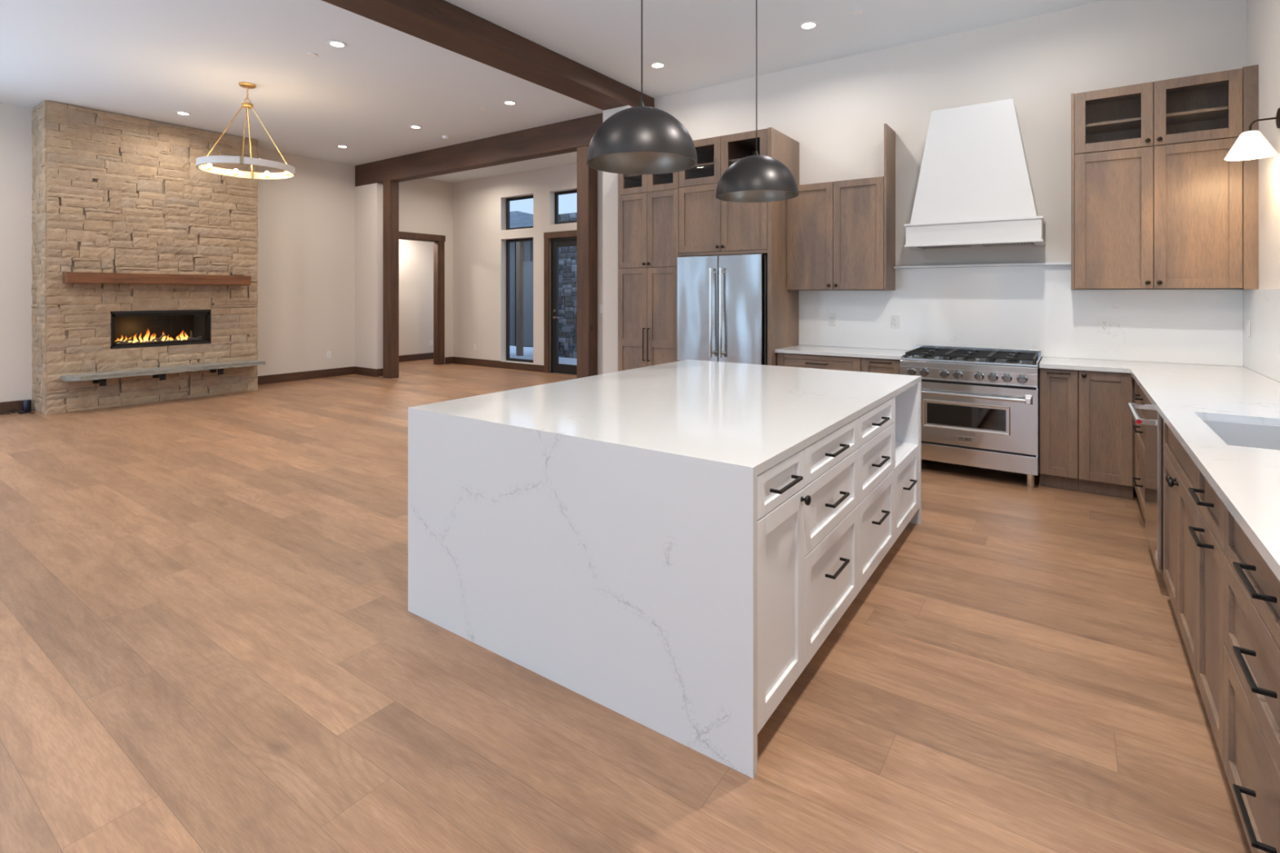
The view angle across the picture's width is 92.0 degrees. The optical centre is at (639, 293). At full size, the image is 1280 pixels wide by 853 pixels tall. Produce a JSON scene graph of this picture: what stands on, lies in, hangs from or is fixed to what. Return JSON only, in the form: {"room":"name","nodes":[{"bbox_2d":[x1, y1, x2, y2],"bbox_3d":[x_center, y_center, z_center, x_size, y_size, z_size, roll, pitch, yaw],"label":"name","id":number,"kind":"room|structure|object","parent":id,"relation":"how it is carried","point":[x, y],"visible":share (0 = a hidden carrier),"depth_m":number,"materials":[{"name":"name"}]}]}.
{"room":"open-plan kitchen","nodes":[
{"label":"open-plan kitchen","id":0,"kind":"room"},
{"bbox_2d":[0,102,453,409],"bbox_3d":[-7.544,-0.423,7.595,0.230,3.700,12.600,0,0,35],"label":"wall","id":1,"kind":"structure","parent":0,"point":[306,237],"depth_m":10.11,"materials":[{"name":"beige paint"}]},
{"bbox_2d":[0,399,31,413],"bbox_3d":[-7.888,1.359,6.939,0.018,0.135,1.530,0,0,35],"label":"baseboard","id":2,"kind":"structure","parent":1,"relation":"attached to","point":[5,406],"depth_m":7.42,"materials":[{"name":"brown wood"}]},
{"bbox_2d":[257,366,354,384],"bbox_3d":[-5.590,1.359,10.225,0.018,0.135,1.850,0,0,35],"label":"baseboard","id":3,"kind":"structure","parent":1,"relation":"attached to","point":[270,379],"depth_m":10.26,"materials":[{"name":"brown wood"}]},
{"bbox_2d":[326,351,330,358],"bbox_3d":[-5.334,1.042,10.601,0.006,0.116,0.072,0,0,35],"label":"wall outlet","id":4,"kind":"object","parent":1,"relation":"attached to","point":[328,353],"visible":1,"depth_m":10.59,"materials":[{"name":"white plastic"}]},
{"bbox_2d":[399,231,445,364],"bbox_3d":[-4.408,0.127,11.979,0.165,2.600,1.420,0,0,35],"label":"trim","id":5,"kind":"structure","parent":1,"relation":"attached to","point":[438,241],"depth_m":12.42,"materials":[{"name":"brown wood"}]},
{"bbox_2d":[444,356,453,364],"bbox_3d":[-3.889,1.359,12.604,0.018,0.135,0.200,0,0,35],"label":"baseboard","id":6,"kind":"structure","parent":1,"relation":"attached to","point":[448,360],"depth_m":12.58,"materials":[{"name":"brown wood"}]},
{"bbox_2d":[355,182,382,368],"bbox_3d":[-4.734,-0.235,10.871,0.680,3.324,0.190,0,0,35],"label":"wall","id":7,"kind":"structure","parent":0,"point":[368,197],"depth_m":10.74,"materials":[{"name":"beige paint"}]},
{"bbox_2d":[354,366,376,377],"bbox_3d":[-4.787,1.359,10.780,0.662,0.135,0.018,0,0,35],"label":"baseboard","id":8,"kind":"structure","parent":7,"relation":"attached to","point":[357,371],"depth_m":10.77,"materials":[{"name":"brown wood"}]},
{"bbox_2d":[376,368,382,377],"bbox_3d":[-4.454,1.359,10.664,0.018,0.135,0.208,0,0,35],"label":"baseboard","id":9,"kind":"structure","parent":7,"relation":"attached to","point":[379,371],"depth_m":10.62,"materials":[{"name":"brown wood"}]},
{"bbox_2d":[399,239,433,355],"bbox_3d":[-4.585,-0.423,12.786,1.070,3.700,3.500,0,0,35],"label":"wall","id":10,"kind":"structure","parent":0,"point":[415,257],"depth_m":13.22,"materials":[{"name":"beige paint"}]},
{"bbox_2d":[399,352,433,362],"bbox_3d":[-5.064,1.359,12.810,0.018,0.135,2.610,0,0,35],"label":"baseboard","id":11,"kind":"structure","parent":10,"relation":"attached to","point":[428,355],"depth_m":13.20,"materials":[{"name":"brown wood"}]},
{"bbox_2d":[453,163,577,373],"bbox_3d":[-1.281,-0.423,11.037,6.350,3.700,0.220,0,0,35],"label":"wall","id":12,"kind":"structure","parent":0,"point":[480,233],"depth_m":12.01,"materials":[{"name":"beige paint"}]},
{"bbox_2d":[453,356,543,372],"bbox_3d":[-2.769,1.359,11.932,2.585,0.135,0.018,0,0,35],"label":"baseboard","id":13,"kind":"structure","parent":12,"relation":"attached to","point":[483,362],"depth_m":11.89,"materials":[{"name":"brown wood"}]},
{"bbox_2d":[506,237,533,363],"bbox_3d":[-2.226,0.127,11.753,0.860,2.340,0.050,0,0,35],"label":"window","id":14,"kind":"structure","parent":12,"relation":"in","point":[508,242],"depth_m":11.96,"materials":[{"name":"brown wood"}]},
{"bbox_2d":[506,195,533,230],"bbox_3d":[-2.226,-1.528,11.753,0.860,0.630,0.050,0,0,35],"label":"window","id":15,"kind":"structure","parent":12,"relation":"in","point":[508,200],"depth_m":11.95,"materials":[{"name":"black metal"}]},
{"bbox_2d":[543,230,577,373],"bbox_3d":[-1.247,0.162,10.858,1.170,2.530,0.045,0,0,35],"label":"trim","id":16,"kind":"structure","parent":12,"relation":"attached to","point":[547,236],"depth_m":11.13,"materials":[{"name":"brown wood"}]},
{"bbox_2d":[550,236,577,374],"bbox_3d":[-1.210,0.220,10.902,0.950,2.415,0.159,0,0,35],"label":"door","id":17,"kind":"structure","parent":12,"relation":"in","point":[555,243],"depth_m":11.10,"materials":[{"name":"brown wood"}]},
{"bbox_2d":[555,189,577,224],"bbox_3d":[-1.145,-1.543,10.996,0.960,0.600,0.050,0,0,35],"label":"window","id":18,"kind":"structure","parent":12,"relation":"in","point":[557,193],"depth_m":11.22,"materials":[{"name":"black metal"}]},
{"bbox_2d":[0,0,1106,182],"bbox_3d":[-3.660,-2.348,5.061,14.200,0.150,12.900,0,0,35],"label":"ceiling","id":19,"kind":"structure","parent":0,"point":[150,60],"depth_m":5.95,"materials":[{"name":"paint"}]},
{"bbox_2d":[175,111,191,115],"bbox_3d":[-5.752,-2.269,7.788,0.160,0.006,0.160,0,0,35],"label":"recessed light","id":20,"kind":"object","parent":19,"relation":"in","point":[178,112],"visible":1,"depth_m":7.78,"materials":[{"name":"white plastic"}]},
{"bbox_2d":[195,81,295,178],"bbox_3d":[-4.266,-1.798,6.721,0.910,0.948,0.910,0,0,35],"label":"chandelier","id":21,"kind":"object","parent":19,"relation":"hanging from","point":[290,171],"visible":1,"depth_m":6.68,"materials":[{"name":"gold metal"}]},
{"bbox_2d":[307,53,316,56],"bbox_3d":[-3.112,-2.269,5.874,0.080,0.007,0.080,0,0,35],"label":"sprinkler cover","id":22,"kind":"object","parent":19,"relation":"attached to","point":[308,54],"visible":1,"depth_m":5.87,"materials":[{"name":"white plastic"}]},
{"bbox_2d":[327,40,346,48],"bbox_3d":[-2.755,-2.269,5.626,0.160,0.006,0.160,0,0,35],"label":"recessed light","id":23,"kind":"object","parent":19,"relation":"in","point":[338,44],"visible":1,"depth_m":5.62,"materials":[{"name":"white plastic"}]},
{"bbox_2d":[337,145,347,147],"bbox_3d":[-4.591,-2.269,9.543,0.160,0.006,0.160,0,0,35],"label":"recessed light","id":24,"kind":"object","parent":19,"relation":"in","point":[339,146],"visible":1,"depth_m":9.54,"materials":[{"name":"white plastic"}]},
{"bbox_2d":[409,124,422,128],"bbox_3d":[-3.055,-2.269,8.423,0.160,0.006,0.160,0,0,35],"label":"recessed light","id":25,"kind":"object","parent":19,"relation":"in","point":[412,126],"visible":1,"depth_m":8.42,"materials":[{"name":"white plastic"}]},
{"bbox_2d":[441,135,450,139],"bbox_3d":[-2.802,-2.254,8.940,0.116,0.038,0.116,0,0,35],"label":"smoke detector","id":26,"kind":"object","parent":19,"relation":"attached to","point":[445,137],"visible":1,"depth_m":8.91,"materials":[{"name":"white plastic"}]},
{"bbox_2d":[355,112,603,186],"bbox_3d":[-2.515,-2.085,9.317,6.078,0.374,0.190,0,0,35],"label":"ceiling beam","id":27,"kind":"structure","parent":19,"relation":"attached to","point":[562,137],"depth_m":9.03,"materials":[{"name":"brown wood"}]},
{"bbox_2d":[321,0,653,110],"bbox_3d":[-2.890,-2.173,3.144,0.370,0.200,10.140,0,0,35],"label":"ceiling beam","id":28,"kind":"structure","parent":19,"relation":"attached to","point":[445,24],"depth_m":5.32,"materials":[{"name":"brown wood"}]},
{"bbox_2d":[502,100,516,105],"bbox_3d":[-1.548,-2.269,7.359,0.160,0.006,0.160,0,0,35],"label":"recessed light","id":29,"kind":"object","parent":19,"relation":"in","point":[507,102],"visible":1,"depth_m":7.36,"materials":[{"name":"white plastic"}]},
{"bbox_2d":[586,0,697,174],"bbox_3d":[0.009,-1.432,2.821,0.504,1.682,0.504,0,0,35],"label":"pendant light","id":30,"kind":"object","parent":19,"relation":"hanging from","point":[641,140],"visible":1,"depth_m":2.67,"materials":[{"name":"grey metal"}]},
{"bbox_2d":[649,62,665,68],"bbox_3d":[0.176,-2.269,6.146,0.160,0.006,0.160,0,0,35],"label":"recessed light","id":31,"kind":"object","parent":19,"relation":"in","point":[655,64],"visible":1,"depth_m":6.13,"materials":[{"name":"white plastic"}]},
{"bbox_2d":[715,0,798,202],"bbox_3d":[0.724,-1.438,3.845,0.504,1.670,0.504,0,0,35],"label":"pendant light","id":32,"kind":"object","parent":19,"relation":"hanging from","point":[756,178],"visible":1,"depth_m":3.68,"materials":[{"name":"grey metal"}]},
{"bbox_2d":[799,21,817,29],"bbox_3d":[1.426,-2.269,5.231,0.160,0.006,0.160,0,0,35],"label":"recessed light","id":33,"kind":"object","parent":19,"relation":"in","point":[807,24],"visible":1,"depth_m":5.23,"materials":[{"name":"white plastic"}]},
{"bbox_2d":[852,9,862,14],"bbox_3d":[1.756,-2.269,4.993,0.080,0.007,0.080,0,0,35],"label":"sprinkler cover","id":34,"kind":"object","parent":19,"relation":"attached to","point":[857,11],"visible":1,"depth_m":4.99,"materials":[{"name":"white plastic"}]},
{"bbox_2d":[597,169,603,374],"bbox_3d":[-0.316,-0.423,7.976,0.940,3.700,0.129,0,0,35],"label":"wall","id":35,"kind":"structure","parent":0,"point":[600,174],"depth_m":8.04,"materials":[{"name":"beige paint"}]},
{"bbox_2d":[600,304,603,313],"bbox_3d":[-0.495,0.197,8.016,0.072,0.116,0.010,0,0,35],"label":"light switch","id":36,"kind":"object","parent":35,"relation":"attached to","point":[601,305],"visible":0.79,"depth_m":8.02,"materials":[{"name":"white plastic"}]},
{"bbox_2d":[603,105,631,373],"bbox_3d":[-0.010,-0.423,7.280,0.358,3.700,0.920,0,0,35],"label":"wall","id":37,"kind":"structure","parent":0,"point":[611,195],"depth_m":6.95,"materials":[{"name":"beige paint"}]},
{"bbox_2d":[0,359,1251,852],"bbox_3d":[-3.717,1.487,4.979,14.200,0.120,12.700,0,0,35],"label":"floor","id":38,"kind":"structure","parent":0,"point":[211,642],"depth_m":2.23,"materials":[{"name":"brown wood"}]},
{"bbox_2d":[0,408,17,414],"bbox_3d":[-7.502,1.404,7.334,0.143,0.044,0.189,0,0,35],"label":"power cable","id":39,"kind":"object","parent":38,"relation":"on","point":[13,409],"visible":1,"depth_m":7.37,"materials":[{"name":"black plastic"}]},
{"bbox_2d":[17,400,31,413],"bbox_3d":[-7.379,1.356,7.405,0.091,0.140,0.202,0,0,-24],"label":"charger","id":40,"kind":"object","parent":38,"relation":"on","point":[26,404],"visible":1,"depth_m":7.43,"materials":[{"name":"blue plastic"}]},
{"bbox_2d":[22,400,31,412],"bbox_3d":[-7.399,1.356,7.463,0.080,0.140,0.080,0,0,35],"label":"canister","id":41,"kind":"object","parent":40,"relation":"on","point":[26,404],"depth_m":7.44,"materials":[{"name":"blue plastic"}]},
{"bbox_2d":[31,100,257,415],"bbox_3d":[-6.539,-0.422,8.351,0.609,3.698,2.335,0,0,35],"label":"fireplace","id":42,"kind":"object","parent":38,"relation":"on","point":[113,193],"visible":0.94,"depth_m":7.95,"materials":[{"name":"stone"}]},
{"bbox_2d":[62,271,251,284],"bbox_3d":[-6.220,-0.190,8.112,0.183,0.130,1.985,0,0,35],"label":"mantel beam","id":43,"kind":"structure","parent":42,"relation":"attached to","point":[68,277],"depth_m":7.92,"materials":[{"name":"brown wood"}]},
{"bbox_2d":[61,360,265,386],"bbox_3d":[-6.133,1.041,8.127,0.313,0.142,2.140,0,0,35],"label":"hearth","id":44,"kind":"object","parent":42,"relation":"attached to","point":[157,372],"visible":1,"depth_m":7.92,"materials":[{"name":"grey stone"}]},
{"bbox_2d":[382,180,399,378],"bbox_3d":[-4.231,-0.235,10.507,0.207,3.325,0.170,0,0,35],"label":"timber post","id":45,"kind":"object","parent":38,"relation":"on","point":[390,188],"visible":1,"depth_m":10.44,"materials":[{"name":"brown wood"}]},
{"bbox_2d":[577,145,597,378],"bbox_3d":[-0.686,-0.235,8.037,0.200,3.325,0.185,0,0,35],"label":"timber post","id":46,"kind":"object","parent":38,"relation":"on","point":[587,176],"visible":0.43,"depth_m":7.96,"materials":[{"name":"brown wood"}]},
{"bbox_2d":[617,171,681,371],"bbox_3d":[0.263,-0.043,6.687,0.762,2.940,0.736,0,0,35],"label":"pantry cabinet","id":47,"kind":"object","parent":38,"relation":"on","point":[648,205],"visible":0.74,"depth_m":6.43,"materials":[{"name":"brown wood"}]},
{"bbox_2d":[676,253,767,364],"bbox_3d":[0.926,0.521,6.157,0.910,1.772,0.808,0,0,35],"label":"refrigerator","id":48,"kind":"object","parent":38,"relation":"on","point":[722,300],"visible":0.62,"depth_m":5.83,"materials":[{"name":"silver metal"}]},
{"bbox_2d":[767,127,799,365],"bbox_3d":[1.381,-0.044,5.926,0.042,2.942,0.700,0,0,35],"label":"panel","id":49,"kind":"object","parent":38,"relation":"on","point":[783,304],"visible":0.51,"depth_m":5.77,"materials":[{"name":"brown wood"}]},
{"bbox_2d":[757,448,811,733],"bbox_3d":[-0.065,0.985,2.381,1.365,0.884,0.400,0,0,35],"label":"base cabinet","id":50,"kind":"object","parent":38,"relation":"on","point":[780,490],"visible":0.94,"depth_m":2.01,"materials":[{"name":"white paint"}]},
{"bbox_2d":[777,352,861,371],"bbox_3d":[1.724,0.985,5.712,0.761,0.884,0.618,0,0,35],"label":"base cabinet","id":51,"kind":"object","parent":38,"relation":"on","point":[794,360],"visible":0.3,"depth_m":5.48,"materials":[{"name":"brown wood"}]},
{"bbox_2d":[774,344,910,359],"bbox_3d":[1.864,0.527,5.621,1.097,0.030,0.609,0,0,35],"label":"countertop","id":52,"kind":"structure","parent":51,"relation":"on","point":[882,353],"depth_m":5.48,"materials":[{"name":"stone"}]},
{"bbox_2d":[803,417,858,667],"bbox_3d":[0.243,0.985,2.820,1.365,0.884,0.668,0,0,35],"label":"base cabinet","id":53,"kind":"object","parent":38,"relation":"on","point":[831,463],"visible":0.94,"depth_m":2.42,"materials":[{"name":"white paint"}]},
{"bbox_2d":[857,396,894,592],"bbox_3d":[0.627,0.985,3.369,1.365,0.884,0.668,0,0,35],"label":"base cabinet","id":54,"kind":"object","parent":38,"relation":"on","point":[876,448],"visible":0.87,"depth_m":2.99,"materials":[{"name":"white paint"}]},
{"bbox_2d":[861,357,900,374],"bbox_3d":[2.174,0.985,5.398,0.331,0.884,0.618,0,0,35],"label":"base cabinet","id":55,"kind":"object","parent":38,"relation":"on","point":[868,365],"visible":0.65,"depth_m":5.18,"materials":[{"name":"brown wood"}]},
{"bbox_2d":[893,382,919,542],"bbox_3d":[1.009,0.985,3.916,1.365,0.884,0.662,0,0,35],"label":"base cabinet","id":56,"kind":"object","parent":38,"relation":"on","point":[907,403],"visible":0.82,"depth_m":3.73,"materials":[{"name":"white paint"}]},
{"bbox_2d":[408,359,921,778],"bbox_3d":[0.352,0.970,3.312,1.680,0.915,2.468,0,0,35],"label":"countertop","id":57,"kind":"structure","parent":56,"relation":"on","point":[597,535],"depth_m":2.26,"materials":[{"name":"stone"}]},
{"bbox_2d":[900,344,1041,487],"bbox_3d":[2.662,0.943,4.982,0.936,0.968,0.737,0,0,35],"label":"range","id":58,"kind":"object","parent":38,"relation":"on","point":[980,406],"visible":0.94,"depth_m":4.71,"materials":[{"name":"silver metal"}]},
{"bbox_2d":[902,344,1041,366],"bbox_3d":[2.696,0.494,5.031,0.936,0.071,0.617,0,0,35],"label":"cooktop","id":59,"kind":"object","parent":58,"relation":"in","point":[1029,357],"depth_m":4.98,"materials":[{"name":"metal"}]},
{"bbox_2d":[1040,368,1078,491],"bbox_3d":[3.181,0.985,4.693,0.230,0.884,0.618,0,0,35],"label":"base cabinet","id":60,"kind":"object","parent":38,"relation":"on","point":[1059,388],"visible":1,"depth_m":4.48,"materials":[{"name":"brown wood"}]},
{"bbox_2d":[1078,369,1133,499],"bbox_3d":[3.406,0.985,4.539,0.309,0.884,0.613,0,0,35],"label":"base cabinet","id":61,"kind":"object","parent":38,"relation":"on","point":[1105,420],"visible":0.98,"depth_m":4.33,"materials":[{"name":"brown wood"}]},
{"bbox_2d":[1133,379,1135,489],"bbox_3d":[3.407,0.985,4.186,0.094,0.884,0.183,0,0,35],"label":"cabinet filler","id":62,"kind":"object","parent":38,"relation":"on","point":[1134,380],"visible":0.07,"depth_m":4.23,"materials":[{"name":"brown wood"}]},
{"bbox_2d":[1132,382,1145,519],"bbox_3d":[3.308,0.985,3.606,0.671,0.884,0.876,0,0,35],"label":"base cabinet","id":63,"kind":"object","parent":38,"relation":"on","point":[1139,481],"visible":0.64,"depth_m":3.86,"materials":[{"name":"brown wood"}]},
{"bbox_2d":[1127,395,1163,573],"bbox_3d":[2.845,0.977,3.015,0.712,0.860,0.608,0,0,35],"label":"dishwasher","id":64,"kind":"object","parent":38,"relation":"on","point":[1153,422],"visible":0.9,"depth_m":3.04,"materials":[{"name":"silver metal"}]},
{"bbox_2d":[1163,420,1197,680],"bbox_3d":[2.410,0.985,2.318,0.666,0.884,0.940,0,0,35],"label":"base cabinet","id":65,"kind":"object","parent":38,"relation":"on","point":[1180,470],"visible":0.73,"depth_m":2.44,"materials":[{"name":"brown wood"}]},
{"bbox_2d":[1188,466,1224,764],"bbox_3d":[2.006,0.985,1.745,0.671,0.884,0.458,0,0,35],"label":"base cabinet","id":66,"kind":"object","parent":38,"relation":"on","point":[1209,538],"visible":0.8,"depth_m":1.93,"materials":[{"name":"brown wood"}]},
{"bbox_2d":[1223,504,1279,852],"bbox_3d":[1.612,0.985,1.182,0.671,0.884,0.912,0,0,35],"label":"base cabinet","id":67,"kind":"object","parent":38,"relation":"on","point":[1251,590],"visible":0.91,"depth_m":1.46,"materials":[{"name":"brown wood"}]},
{"bbox_2d":[1039,356,1279,581],"bbox_3d":[2.437,0.527,2.804,1.179,0.030,4.569,0,0,35],"label":"countertop","id":68,"kind":"structure","parent":67,"relation":"on","point":[1246,480],"depth_m":2.59,"materials":[{"name":"stone"}]},
{"bbox_2d":[1202,419,1279,450],"bbox_3d":[2.378,0.652,2.261,0.461,0.220,0.738,0,0,35],"label":"sink","id":69,"kind":"object","parent":68,"relation":"in","point":[1233,433],"visible":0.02,"depth_m":2.58,"materials":[{"name":"grey"}]},
{"bbox_2d":[653,0,1246,468],"bbox_3d":[2.349,-0.423,5.801,5.200,3.700,0.200,0,0,35],"label":"wall","id":70,"kind":"structure","parent":0,"point":[837,110],"depth_m":5.27,"materials":[{"name":"beige paint"}]},
{"bbox_2d":[678,128,767,256],"bbox_3d":[0.965,-0.943,6.198,0.947,1.140,0.731,0,0,35],"label":"upper cabinet","id":71,"kind":"object","parent":70,"relation":"attached to","point":[708,225],"visible":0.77,"depth_m":5.98,"materials":[{"name":"brown wood"}]},
{"bbox_2d":[786,176,884,289],"bbox_3d":[1.851,-0.531,5.782,0.890,0.993,0.359,0,0,35],"label":"upper cabinet","id":72,"kind":"object","parent":70,"relation":"attached to","point":[835,229],"visible":0.95,"depth_m":5.63,"materials":[{"name":"brown wood"}]},
{"bbox_2d":[884,123,895,289],"bbox_3d":[2.239,-0.758,5.541,0.019,1.453,0.348,0,0,35],"label":"panel","id":73,"kind":"object","parent":70,"relation":"attached to","point":[889,133],"visible":1,"depth_m":5.49,"materials":[{"name":"brown wood"}]},
{"bbox_2d":[904,98,1045,250],"bbox_3d":[2.740,-0.942,5.074,0.965,1.112,0.540,0,0,35],"label":"range hood","id":74,"kind":"object","parent":70,"relation":"attached to","point":[975,188],"visible":1,"depth_m":4.88,"materials":[{"name":"white paint"}]},
{"bbox_2d":[799,264,1243,366],"bbox_3d":[2.915,0.141,5.270,3.223,0.739,0.019,0,0,35],"label":"backsplash slab","id":75,"kind":"structure","parent":70,"relation":"attached to","point":[1035,307],"depth_m":5.07,"materials":[{"name":"stone"}]},
{"bbox_2d":[828,313,835,325],"bbox_3d":[1.862,0.254,5.990,0.072,0.116,0.006,0,0,35],"label":"wall outlet","id":76,"kind":"object","parent":75,"relation":"attached to","point":[832,317],"visible":1,"depth_m":5.99,"materials":[{"name":"white plastic"}]},
{"bbox_2d":[890,315,898,328],"bbox_3d":[2.334,0.261,5.661,0.072,0.116,0.006,0,0,35],"label":"wall outlet","id":77,"kind":"object","parent":75,"relation":"attached to","point":[894,319],"visible":1,"depth_m":5.66,"materials":[{"name":"white plastic"}]},
{"bbox_2d":[893,262,1071,268],"bbox_3d":[2.867,-0.238,5.269,1.319,0.019,0.073,0,0,35],"label":"ledge","id":78,"kind":"object","parent":75,"relation":"on","point":[1055,263],"visible":1,"depth_m":5.21,"materials":[{"name":"stone"}]},
{"bbox_2d":[1098,317,1110,333],"bbox_3d":[3.590,0.244,4.782,0.072,0.116,0.006,0,0,35],"label":"wall outlet","id":79,"kind":"object","parent":75,"relation":"attached to","point":[1104,322],"visible":1,"depth_m":4.78,"materials":[{"name":"white plastic"}]},
{"bbox_2d":[1071,64,1258,289],"bbox_3d":[3.735,-0.766,4.476,1.008,1.474,0.379,0,0,35],"label":"upper cabinet","id":80,"kind":"object","parent":70,"relation":"attached to","point":[1157,203],"visible":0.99,"depth_m":4.37,"materials":[{"name":"brown wood"}]},
{"bbox_2d":[1246,0,1279,381],"bbox_3d":[1.343,-0.423,0.037,0.160,3.700,10.400,0,0,35],"label":"wall","id":81,"kind":"structure","parent":0,"point":[1263,16],"depth_m":3.86,"materials":[{"name":"beige paint"}]},
{"bbox_2d":[1223,107,1279,160],"bbox_3d":[3.635,-0.948,3.669,0.249,0.270,0.228,0,0,35],"label":"wall sconce","id":82,"kind":"object","parent":81,"relation":"attached to","point":[1250,144],"visible":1,"depth_m":3.63,"materials":[{"name":"white glass"}]},
{"bbox_2d":[1243,288,1279,382],"bbox_3d":[2.934,0.241,2.468,0.018,0.539,4.589,0,0,35],"label":"backsplash slab","id":83,"kind":"structure","parent":81,"relation":"attached to","point":[1261,350],"depth_m":3.88,"materials":[{"name":"stone"}]},
{"bbox_2d":[1246,320,1249,337],"bbox_3d":[4.129,0.237,4.201,0.010,0.116,0.072,0,0,35],"label":"light switch","id":84,"kind":"object","parent":83,"relation":"attached to","point":[1247,321],"visible":1,"depth_m":4.18,"materials":[{"name":"white plastic"}]},
{"label":"outside","id":85,"kind":"structure","parent":0,"visible":0},
{"bbox_2d":[510,346,577,364],"bbox_3d":[-1.562,1.512,14.778,12.500,0.130,5.570,0,0,35],"label":"ground porch","id":86,"kind":"structure","parent":85,"point":[527,351],"depth_m":14.09,"materials":[{"name":"concrete"}]},
{"bbox_2d":[515,241,523,355],"bbox_3d":[-2.802,0.077,14.419,0.120,2.740,0.120,0,0,35],"label":"porch post","id":87,"kind":"object","parent":86,"relation":"on","point":[519,245],"visible":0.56,"depth_m":14.38,"materials":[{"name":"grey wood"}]},
{"bbox_2d":[510,210,533,346],"bbox_3d":[-4.418,-0.603,18.722,9.300,4.100,2.380,0,0,35],"label":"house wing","id":88,"kind":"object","parent":86,"relation":"on","point":[517,219],"visible":0.07,"depth_m":16.81},
{"bbox_2d":[558,212,577,358],"bbox_3d":[-0.826,-0.183,14.060,2.271,3.260,1.143,0,0,35],"label":"stone pier","id":89,"kind":"structure","parent":86,"relation":"on","point":[567,255],"depth_m":13.95,"materials":[{"name":"stone"}]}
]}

